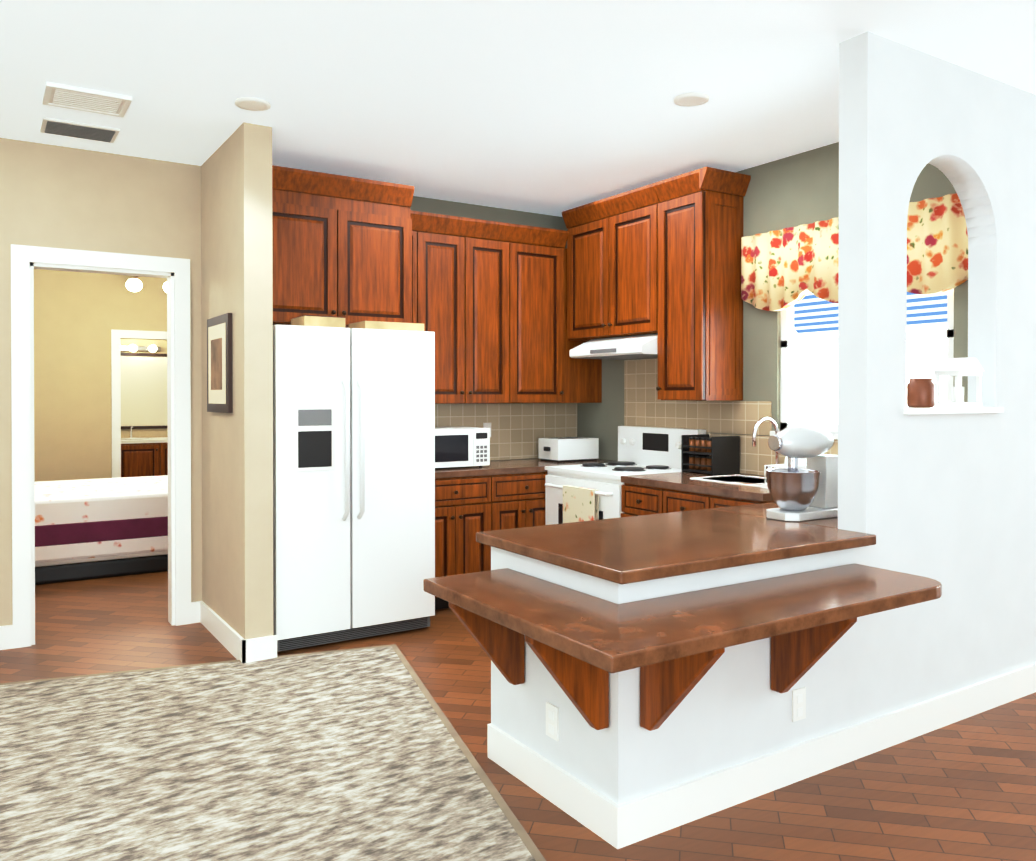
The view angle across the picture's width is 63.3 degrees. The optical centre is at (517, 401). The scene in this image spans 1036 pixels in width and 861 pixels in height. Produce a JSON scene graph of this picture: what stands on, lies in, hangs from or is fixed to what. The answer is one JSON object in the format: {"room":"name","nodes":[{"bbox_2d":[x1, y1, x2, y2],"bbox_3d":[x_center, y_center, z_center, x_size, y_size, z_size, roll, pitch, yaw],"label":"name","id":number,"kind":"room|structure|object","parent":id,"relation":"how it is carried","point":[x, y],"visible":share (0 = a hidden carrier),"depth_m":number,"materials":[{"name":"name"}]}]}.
{"room":"kitchen","nodes":[
{"label":"kitchen","id":0,"kind":"room"},
{"bbox_2d":[34,269,166,481],"bbox_3d":[-4.943,-0.028,9.011,5.550,2.750,0.150,0,1,-33],"label":"wall","id":1,"kind":"structure","parent":0,"point":[78,316],"depth_m":9.07,"materials":[{"name":"beige paint"}]},
{"bbox_2d":[120,345,159,351],"bbox_3d":[-5.183,-0.722,11.310,0.700,0.100,0.143,0,1,-33],"label":"sconce","id":2,"kind":"object","parent":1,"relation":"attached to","point":[134,348],"visible":0.67,"depth_m":11.36,"materials":[{"name":"white glass"}]},
{"bbox_2d":[121,353,166,428],"bbox_3d":[-5.215,-0.147,11.364,1.380,1.030,0.025,0,1,-33],"label":"bathroom mirror","id":3,"kind":"object","parent":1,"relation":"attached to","point":[143,390],"visible":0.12,"depth_m":11.44,"materials":[{"name":"beige mirror"}]},
{"bbox_2d":[201,122,272,639],"bbox_3d":[-1.646,-0.045,4.883,0.150,2.850,1.000,0,1,-33],"label":"wall","id":4,"kind":"structure","parent":0,"point":[237,443],"depth_m":4.50,"materials":[{"name":"beige paint"}]},
{"bbox_2d":[207,313,232,412],"bbox_3d":[-1.717,-0.215,4.824,0.029,0.550,0.500,0,1,-33],"label":"picture frame","id":5,"kind":"object","parent":4,"relation":"attached to","point":[219,370],"visible":1,"depth_m":4.75,"materials":[{"name":"brown wood"}]},
{"bbox_2d":[192,601,255,662],"bbox_3d":[-1.713,1.315,4.841,0.060,0.130,1.016,0,1,-33],"label":"baseboard","id":6,"kind":"structure","parent":4,"relation":"attached to","point":[243,650],"depth_m":4.74,"materials":[{"name":"white wood"}]},
{"bbox_2d":[0,138,566,625],"bbox_3d":[-2.529,-0.046,4.980,7.310,2.850,0.120,0,1,-33],"label":"wall","id":7,"kind":"structure","parent":0,"point":[68,198],"depth_m":4.96,"materials":[{"name":"beige paint"}]},
{"bbox_2d":[0,625,12,649],"bbox_3d":[-4.200,1.323,3.836,3.250,0.130,0.016,0,1,-33],"label":"baseboard","id":8,"kind":"structure","parent":7,"relation":"attached to","point":[6,632],"depth_m":4.69,"materials":[{"name":"white wood"}]},
{"bbox_2d":[11,244,190,648],"bbox_3d":[-2.465,0.249,5.012,0.950,2.260,0.140,0,1,-33],"label":"door frame","id":9,"kind":"structure","parent":7,"relation":"attached to","point":[26,261],"depth_m":4.96,"materials":[{"name":"white wood"}]},
{"bbox_2d":[272,165,413,327],"bbox_3d":[-1.251,-0.914,5.329,0.995,0.900,0.661,0,1,-33],"label":"upper cabinet","id":10,"kind":"object","parent":7,"relation":"attached to","point":[342,246],"visible":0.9,"depth_m":5.09,"materials":[{"name":"brown wood"}]},
{"bbox_2d":[410,210,429,331],"bbox_3d":[-0.813,-0.633,5.791,0.215,1.290,0.362,0,1,-33],"label":"upper cabinet","id":11,"kind":"object","parent":7,"relation":"attached to","point":[420,220],"depth_m":5.68,"materials":[{"name":"brown wood"}]},
{"bbox_2d":[430,213,517,403],"bbox_3d":[-0.454,-0.635,6.022,0.831,1.290,0.362,0,1,-33],"label":"upper cabinet","id":12,"kind":"object","parent":7,"relation":"attached to","point":[489,303],"depth_m":5.91,"materials":[{"name":"brown wood"}]},
{"bbox_2d":[518,224,565,402],"bbox_3d":[0.018,-0.637,6.325,0.538,1.290,0.362,0,1,-33],"label":"upper cabinet","id":13,"kind":"object","parent":7,"relation":"attached to","point":[541,251],"depth_m":6.21,"materials":[{"name":"brown wood"}]},
{"bbox_2d":[566,231,601,402],"bbox_3d":[0.384,-0.639,6.561,0.450,1.290,0.362,0,1,-33],"label":"upper cabinet","id":14,"kind":"object","parent":7,"relation":"attached to","point":[583,376],"depth_m":6.45,"materials":[{"name":"brown wood"}]},
{"bbox_2d":[0,571,1035,860],"bbox_3d":[-0.750,1.427,5.174,10.500,0.100,15.500,0,1,-33],"label":"floor","id":15,"kind":"structure","parent":0,"point":[962,790],"depth_m":3.15,"materials":[{"name":"brown wood"}]},
{"bbox_2d":[35,475,167,584],"bbox_3d":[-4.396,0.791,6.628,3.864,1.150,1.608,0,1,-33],"label":"bed","id":16,"kind":"object","parent":15,"relation":"on","point":[86,529],"depth_m":6.50,"materials":[{"name":"white fabric"}]},
{"bbox_2d":[121,442,167,476],"bbox_3d":[-5.050,0.930,11.071,1.550,0.800,0.703,0,1,-33],"label":"bathroom vanity","id":17,"kind":"object","parent":15,"relation":"on","point":[140,457],"depth_m":10.84,"materials":[{"name":"brown wood"}]},
{"bbox_2d":[121,438,167,441],"bbox_3d":[-5.059,0.510,11.081,1.590,0.040,0.670,0,1,-33],"label":"countertop","id":18,"kind":"structure","parent":17,"relation":"on","point":[122,439],"depth_m":10.94,"materials":[{"name":"beige stone"}]},
{"bbox_2d":[0,644,545,860],"bbox_3d":[-1.627,1.396,1.981,3.600,0.012,4.600,0,0,-19],"label":"rug","id":19,"kind":"object","parent":15,"relation":"on","point":[360,754],"visible":0.91,"depth_m":3.16,"materials":[{"name":"beige carpet"}]},
{"bbox_2d":[273,325,434,651],"bbox_3d":[-1.127,0.477,5.152,0.960,1.800,0.954,0,1,-33],"label":"fridge","id":20,"kind":"object","parent":15,"relation":"on","point":[353,483],"visible":0.85,"depth_m":4.78,"materials":[{"name":"white metal"}]},
{"bbox_2d":[291,315,344,327],"bbox_3d":[-1.151,-0.453,4.841,0.240,0.064,0.240,0,1,-33],"label":"box","id":21,"kind":"object","parent":20,"relation":"on","point":[319,321],"visible":0.79,"depth_m":4.74,"materials":[{"name":"beige"}]},
{"bbox_2d":[349,321,423,330],"bbox_3d":[-0.795,-0.448,5.082,0.380,0.049,0.260,0,1,-33],"label":"box","id":22,"kind":"object","parent":20,"relation":"on","point":[390,325],"visible":0.71,"depth_m":4.97,"materials":[{"name":"beige cardboard"}]},
{"bbox_2d":[435,403,615,609],"bbox_3d":[-0.081,0.693,6.088,1.756,1.354,0.671,0,1,-33],"label":"base cabinet","id":23,"kind":"object","parent":15,"relation":"on","point":[505,489],"visible":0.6,"depth_m":5.79,"materials":[{"name":"brown wood"}]},
{"bbox_2d":[435,426,489,467],"bbox_3d":[-0.521,0.316,5.845,0.520,0.268,0.402,0,1,-33],"label":"microwave","id":24,"kind":"object","parent":23,"relation":"on","point":[460,446],"visible":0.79,"depth_m":5.70,"materials":[{"name":"white plastic"}]},
{"bbox_2d":[538,437,598,461],"bbox_3d":[0.378,0.361,6.425,0.400,0.170,0.260,0,1,-33],"label":"toaster","id":25,"kind":"object","parent":23,"relation":"on","point":[564,449],"visible":1,"depth_m":6.33,"materials":[{"name":"white"}]},
{"bbox_2d":[545,426,705,524],"bbox_3d":[0.694,0.778,5.731,0.804,1.190,0.825,0,1,-33],"label":"range","id":26,"kind":"object","parent":15,"relation":"on","point":[584,492],"visible":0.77,"depth_m":5.71,"materials":[{"name":"white metal"}]},
{"bbox_2d":[621,479,648,516],"bbox_3d":[1.070,0.937,5.216,0.764,0.880,0.434,0,1,-33],"label":"base cabinet","id":27,"kind":"object","parent":15,"relation":"on","point":[635,496],"depth_m":5.09,"materials":[{"name":"brown wood"}]},
{"bbox_2d":[649,479,760,514],"bbox_3d":[1.255,0.939,4.929,0.764,0.880,0.497,0,1,-33],"label":"base cabinet","id":28,"kind":"object","parent":15,"relation":"on","point":[649,494],"depth_m":4.84,"materials":[{"name":"brown wood"}]},
{"bbox_2d":[621,471,744,486],"bbox_3d":[1.052,0.477,5.244,0.760,0.040,0.362,0,1,-33],"label":"countertop","id":29,"kind":"structure","parent":28,"relation":"on","point":[657,478],"depth_m":5.16,"materials":[{"name":"brown stone"}]},
{"bbox_2d":[681,434,739,474],"bbox_3d":[1.233,0.335,5.391,0.240,0.238,0.275,0,1,-33],"label":"spice rack","id":30,"kind":"object","parent":29,"relation":"on","point":[722,451],"visible":1,"depth_m":5.32,"materials":[{"name":"black plastic"}]},
{"bbox_2d":[661,475,766,494],"bbox_3d":[1.297,0.480,4.862,0.760,0.040,0.545,0,1,-33],"label":"countertop","id":31,"kind":"structure","parent":28,"relation":"on","point":[693,484],"depth_m":4.75,"materials":[{"name":"brown stone"}]},
{"bbox_2d":[752,417,778,468],"bbox_3d":[1.456,0.273,5.005,0.238,0.370,0.120,0,1,-33],"label":"faucet","id":32,"kind":"object","parent":31,"relation":"on","point":[771,420],"visible":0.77,"depth_m":4.97,"materials":[{"name":"silver metal"}]},
{"bbox_2d":[697,483,773,509],"bbox_3d":[1.439,0.941,4.642,0.764,0.880,0.434,0,1,-33],"label":"base cabinet","id":33,"kind":"object","parent":15,"relation":"on","point":[705,499],"depth_m":4.50,"materials":[{"name":"brown wood"}]},
{"bbox_2d":[729,487,771,498],"bbox_3d":[1.502,0.482,4.545,0.760,0.040,0.210,0,1,-33],"label":"countertop","id":34,"kind":"structure","parent":33,"relation":"on","point":[753,492],"depth_m":4.35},
{"bbox_2d":[760,456,806,488],"bbox_3d":[1.512,0.354,4.551,0.400,0.214,0.160,0,1,-33],"label":"dish rack","id":35,"kind":"object","parent":34,"relation":"on","point":[802,462],"visible":0.15,"depth_m":4.51,"materials":[{"name":"white plastic"}]},
{"bbox_2d":[0,0,1035,216],"bbox_3d":[1.111,-1.500,2.257,10.500,0.100,8.620,0,1,-33],"label":"ceiling","id":36,"kind":"structure","parent":0,"point":[553,107],"depth_m":3.79,"materials":[{"name":"white paint"}]},
{"bbox_2d":[40,117,119,142],"bbox_3d":[-2.360,-1.459,4.531,0.360,0.015,0.260,0,1,-33],"label":"ceiling vent","id":37,"kind":"object","parent":36,"relation":"in","point":[77,130],"visible":1,"depth_m":4.50,"materials":[{"name":"white metal"}]},
{"bbox_2d":[42,81,131,117],"bbox_3d":[-2.080,-1.453,4.057,0.360,0.019,0.300,0,1,-33],"label":"ceiling vent","id":38,"kind":"object","parent":36,"relation":"in","point":[83,99],"visible":1,"depth_m":4.04,"materials":[{"name":"white metal"}]},
{"bbox_2d":[235,97,270,110],"bbox_3d":[-1.299,-1.457,4.119,0.170,0.013,0.170,0,1,-33],"label":"recessed light","id":39,"kind":"object","parent":36,"relation":"in","point":[251,104],"visible":1,"depth_m":4.10,"materials":[{"name":"white"}]},
{"bbox_2d":[674,92,708,106],"bbox_3d":[0.836,-1.456,4.054,0.170,0.013,0.170,0,1,-33],"label":"recessed light","id":40,"kind":"object","parent":36,"relation":"in","point":[690,99],"visible":1,"depth_m":4.03,"materials":[{"name":"white"}]},
{"bbox_2d":[491,546,586,783],"bbox_3d":[0.126,0.977,3.079,0.150,0.833,0.625,0,1,-33],"label":"wall","id":41,"kind":"structure","parent":0,"point":[519,710],"depth_m":3.02,"materials":[{"name":"white paint"}]},
{"bbox_2d":[487,723,605,839],"bbox_3d":[0.094,1.330,2.977,0.016,0.130,0.766,0,1,-33],"label":"baseboard","id":42,"kind":"structure","parent":41,"relation":"attached to","point":[577,799],"depth_m":2.94,"materials":[{"name":"white wood"}]},
{"bbox_2d":[546,702,558,740],"bbox_3d":[0.119,1.117,2.941,0.009,0.115,0.070,0,1,-33],"label":"outlet","id":43,"kind":"object","parent":41,"relation":"attached to","point":[552,721],"visible":1,"depth_m":2.93,"materials":[{"name":"white plastic"}]},
{"bbox_2d":[577,142,967,460],"bbox_3d":[1.425,-0.050,5.478,0.120,2.850,3.320,0,1,-33],"label":"wall","id":44,"kind":"structure","parent":0,"point":[796,190],"depth_m":5.15,"materials":[{"name":"grey paint"}]},
{"bbox_2d":[562,183,660,340],"bbox_3d":[0.769,-0.947,6.015,0.391,0.965,1.025,0,1,-33],"label":"upper cabinet","id":45,"kind":"object","parent":44,"relation":"attached to","point":[612,266],"visible":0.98,"depth_m":5.87,"materials":[{"name":"brown wood"}]},
{"bbox_2d":[569,333,657,359],"bbox_3d":[0.788,-0.386,5.895,0.493,0.146,0.785,0,1,-33],"label":"range hood","id":46,"kind":"object","parent":44,"relation":"attached to","point":[631,347],"visible":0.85,"depth_m":5.75,"materials":[{"name":"white metal"}]},
{"bbox_2d":[654,167,750,400],"bbox_3d":[1.174,-0.717,5.386,0.391,1.415,0.465,0,1,-33],"label":"upper cabinet","id":47,"kind":"object","parent":44,"relation":"attached to","point":[700,300],"visible":1,"depth_m":5.27,"materials":[{"name":"brown wood"}]},
{"bbox_2d":[741,193,967,310],"bbox_3d":[1.822,-0.789,4.678,0.063,0.480,1.485,0,1,-33],"label":"window valance","id":48,"kind":"object","parent":44,"relation":"attached to","point":[784,268],"visible":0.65,"depth_m":4.77,"materials":[{"name":"multicoloured fabric"}]},
{"bbox_2d":[770,288,953,438],"bbox_3d":[1.915,-0.334,4.686,0.150,1.090,1.160,0,1,-33],"label":"window","id":49,"kind":"structure","parent":44,"relation":"in","point":[789,343],"depth_m":5.09,"materials":[{"name":"white wood"}]},
{"bbox_2d":[794,292,946,333],"bbox_3d":[2.182,-0.712,5.110,0.720,0.460,1.750,0,1,-33],"label":"awning","id":50,"kind":"object","parent":44,"relation":"attached to","point":[813,313],"visible":0.25,"depth_m":5.54,"materials":[{"name":"blue fabric"}]},
{"bbox_2d":[587,31,1035,803],"bbox_3d":[2.687,-0.040,4.236,5.720,2.850,0.175,0,1,-33],"label":"wall","id":51,"kind":"structure","parent":0,"point":[945,497],"depth_m":3.45,"materials":[{"name":"white paint"}]},
{"bbox_2d":[515,533,927,730],"bbox_3d":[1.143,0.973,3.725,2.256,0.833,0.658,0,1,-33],"label":"brackets","id":52,"kind":"object","parent":51,"relation":"attached to","point":[662,688],"depth_m":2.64,"materials":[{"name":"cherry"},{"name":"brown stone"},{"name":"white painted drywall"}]},
{"bbox_2d":[476,502,875,584],"bbox_3d":[1.099,0.535,3.621,2.438,0.041,0.900,0,1,-33],"label":"countertop","id":53,"kind":"structure","parent":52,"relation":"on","point":[625,550],"depth_m":3.15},
{"bbox_2d":[766,425,837,521],"bbox_3d":[1.274,0.307,3.755,0.389,0.410,0.230,0,1,-33],"label":"stand mixer","id":54,"kind":"object","parent":53,"relation":"on","point":[810,492],"visible":0.94,"depth_m":3.68,"materials":[{"name":"silver metal"}]},
{"bbox_2d":[423,563,941,673],"bbox_3d":[0.595,0.652,2.965,1.540,0.046,1.060,0,1,-33],"label":"countertop","id":55,"kind":"structure","parent":52,"relation":"on","point":[601,634],"depth_m":2.60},
{"bbox_2d":[792,687,805,721],"bbox_3d":[1.038,1.116,3.104,0.070,0.115,0.009,0,1,-33],"label":"outlet","id":56,"kind":"object","parent":51,"relation":"attached to","point":[798,703],"visible":1,"depth_m":3.10,"materials":[{"name":"white plastic"}]},
{"bbox_2d":[604,663,1035,848],"bbox_3d":[2.719,1.320,4.183,5.736,0.130,0.016,0,1,-33],"label":"baseboard","id":57,"kind":"structure","parent":51,"relation":"attached to","point":[612,823],"depth_m":3.08,"materials":[{"name":"white wood"}]},
{"bbox_2d":[907,378,934,406],"bbox_3d":[1.741,-0.039,3.637,0.110,0.125,0.110,0,1,-33],"label":"candle jar","id":58,"kind":"object","parent":51,"relation":"on","point":[920,392],"visible":1,"depth_m":3.59,"materials":[{"name":"brown glass"}]},
{"bbox_2d":[932,357,983,406],"bbox_3d":[1.991,-0.088,3.803,0.200,0.220,0.130,0,1,-33],"label":"lantern","id":59,"kind":"object","parent":51,"relation":"on","point":[958,368],"visible":0.98,"depth_m":3.77,"materials":[{"name":"white"}]},
{"bbox_3d":[-4.300,-1.445,7.992,5.600,0.100,6.880,0,1,-33],"label":"ceiling","id":60,"kind":"structure","parent":0,"visible":0},
{"bbox_2d":[126,276,166,292],"bbox_3d":[-3.629,-1.241,8.354,0.490,0.315,0.150,0,1,-33],"label":"light","id":61,"kind":"object","parent":60,"relation":"attached to","point":[134,284],"visible":0.46,"depth_m":8.22,"materials":[{"name":"white glass"}]},
{"label":"outside","id":62,"kind":"structure","parent":0,"visible":0},
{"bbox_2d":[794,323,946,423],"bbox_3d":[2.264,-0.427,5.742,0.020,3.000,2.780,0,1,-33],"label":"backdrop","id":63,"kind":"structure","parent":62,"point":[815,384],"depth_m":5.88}
]}

